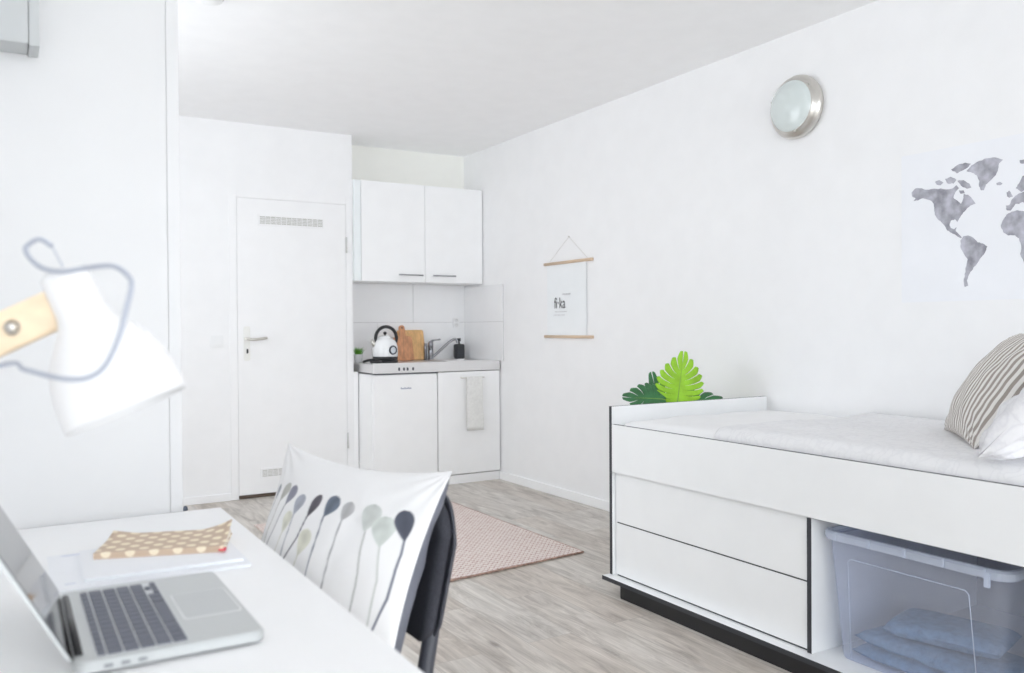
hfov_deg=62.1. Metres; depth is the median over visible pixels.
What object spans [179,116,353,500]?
wall
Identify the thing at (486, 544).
woven rug
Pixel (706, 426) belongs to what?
mattress
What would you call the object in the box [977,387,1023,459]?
pillow
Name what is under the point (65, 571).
magazine
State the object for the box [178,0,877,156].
ceiling
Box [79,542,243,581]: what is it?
notepad
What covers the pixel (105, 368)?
desk lamp
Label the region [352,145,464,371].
wall
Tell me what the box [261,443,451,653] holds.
cushion
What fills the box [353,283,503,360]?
tile backsplash
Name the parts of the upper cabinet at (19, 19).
door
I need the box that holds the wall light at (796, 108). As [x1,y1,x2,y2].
[770,75,823,138]
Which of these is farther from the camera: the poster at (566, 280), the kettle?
the kettle
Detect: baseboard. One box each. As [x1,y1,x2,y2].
[183,493,231,505]
[500,471,609,511]
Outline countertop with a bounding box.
[354,359,499,374]
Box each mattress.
[625,410,837,438]
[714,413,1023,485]
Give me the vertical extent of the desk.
0.740 m
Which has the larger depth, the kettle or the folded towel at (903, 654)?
the kettle
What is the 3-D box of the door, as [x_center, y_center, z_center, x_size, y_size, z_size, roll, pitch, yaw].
[-1.492,0.051,5.813,0.848,2.055,0.101,-1,1,-31]
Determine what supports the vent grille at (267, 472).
attached to the door
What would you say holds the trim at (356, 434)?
attached to the wall at (216, 157)
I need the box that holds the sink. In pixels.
[431,359,482,371]
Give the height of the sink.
0.128 m
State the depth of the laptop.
1.07 m
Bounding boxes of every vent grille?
[258,214,323,228]
[261,466,282,478]
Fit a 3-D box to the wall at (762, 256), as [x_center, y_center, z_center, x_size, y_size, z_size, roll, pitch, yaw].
[2.090,-0.163,2.796,0.100,2.500,9.655,-1,1,-31]
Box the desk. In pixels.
[0,507,422,672]
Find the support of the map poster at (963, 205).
attached to the wall at (762, 256)
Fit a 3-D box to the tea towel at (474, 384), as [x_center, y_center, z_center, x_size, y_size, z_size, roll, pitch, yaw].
[-0.271,0.486,6.195,0.136,0.392,0.024,-1,1,-31]
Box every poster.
[543,236,593,338]
[901,133,1023,302]
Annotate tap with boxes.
[424,338,458,359]
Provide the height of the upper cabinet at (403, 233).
0.716 m
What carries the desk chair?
on the floor
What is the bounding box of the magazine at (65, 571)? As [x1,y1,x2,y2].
[47,541,251,593]
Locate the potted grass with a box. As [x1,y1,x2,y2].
[353,348,362,362]
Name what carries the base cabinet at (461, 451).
on the floor
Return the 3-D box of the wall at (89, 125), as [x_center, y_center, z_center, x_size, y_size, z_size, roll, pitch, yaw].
[-1.260,-0.034,2.089,0.698,2.300,1.020,-1,1,-31]
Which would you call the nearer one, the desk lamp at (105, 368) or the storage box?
the desk lamp at (105, 368)
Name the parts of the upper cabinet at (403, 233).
filler panel, door, bar handle, bar handle, door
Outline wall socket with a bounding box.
[453,318,458,327]
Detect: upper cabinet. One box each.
[0,0,39,57]
[352,179,481,285]
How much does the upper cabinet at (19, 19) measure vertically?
0.531 m
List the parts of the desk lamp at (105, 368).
arm, cord, lamp shade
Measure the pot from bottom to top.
0.060 m
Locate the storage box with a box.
[825,525,1023,672]
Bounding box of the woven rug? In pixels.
[254,501,583,581]
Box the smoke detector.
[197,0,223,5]
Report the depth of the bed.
2.95 m
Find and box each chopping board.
[394,325,413,360]
[397,330,423,359]
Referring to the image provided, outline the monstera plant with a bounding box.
[622,351,722,404]
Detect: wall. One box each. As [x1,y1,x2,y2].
[0,0,182,529]
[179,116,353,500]
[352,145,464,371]
[464,0,1023,501]
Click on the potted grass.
(358, 355)
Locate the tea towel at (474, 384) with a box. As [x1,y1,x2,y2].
[466,376,483,430]
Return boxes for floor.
[183,472,790,672]
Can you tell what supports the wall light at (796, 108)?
attached to the wall at (762, 256)
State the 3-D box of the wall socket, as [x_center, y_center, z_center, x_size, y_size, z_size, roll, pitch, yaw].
[-0.444,-0.110,6.773,0.056,0.078,0.010,-1,1,-31]
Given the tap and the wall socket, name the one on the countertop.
the tap
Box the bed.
[602,396,1023,672]
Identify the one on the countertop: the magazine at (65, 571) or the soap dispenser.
the soap dispenser
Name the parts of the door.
handle plate, lever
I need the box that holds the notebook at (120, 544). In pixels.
[93,519,231,559]
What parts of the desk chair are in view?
leg, backrest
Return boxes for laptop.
[0,506,263,672]
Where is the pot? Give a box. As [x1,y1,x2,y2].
[354,354,362,362]
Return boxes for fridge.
[358,372,437,472]
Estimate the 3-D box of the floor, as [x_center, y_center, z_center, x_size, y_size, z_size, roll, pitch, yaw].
[0.536,1.156,1.875,3.740,0.100,9.655,-1,1,-31]
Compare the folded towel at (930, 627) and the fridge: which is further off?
the fridge
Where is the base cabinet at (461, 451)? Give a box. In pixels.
[436,370,499,484]
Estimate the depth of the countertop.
6.07 m
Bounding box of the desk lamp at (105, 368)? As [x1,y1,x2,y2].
[0,237,186,436]
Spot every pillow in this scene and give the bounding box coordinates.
[944,333,1023,448]
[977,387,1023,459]
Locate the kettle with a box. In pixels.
[362,325,397,363]
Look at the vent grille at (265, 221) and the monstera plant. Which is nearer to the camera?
the monstera plant
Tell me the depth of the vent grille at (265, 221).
5.80 m
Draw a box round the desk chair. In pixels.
[406,495,456,672]
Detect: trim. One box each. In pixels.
[239,492,275,498]
[354,372,358,467]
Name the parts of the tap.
spout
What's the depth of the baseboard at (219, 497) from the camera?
5.53 m
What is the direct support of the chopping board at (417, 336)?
on the countertop
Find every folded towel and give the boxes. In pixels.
[852,626,1023,672]
[882,608,1021,658]
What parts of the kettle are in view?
handle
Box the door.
[228,189,353,499]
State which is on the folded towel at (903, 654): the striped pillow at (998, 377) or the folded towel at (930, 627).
the folded towel at (930, 627)
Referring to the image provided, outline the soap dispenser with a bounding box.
[454,338,464,358]
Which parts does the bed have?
foot panel, drawer, drawer, board, rail, panel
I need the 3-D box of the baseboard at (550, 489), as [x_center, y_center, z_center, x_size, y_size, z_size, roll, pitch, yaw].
[2.194,1.059,2.536,0.014,0.060,8.890,-1,1,-31]
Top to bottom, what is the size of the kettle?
0.270 m

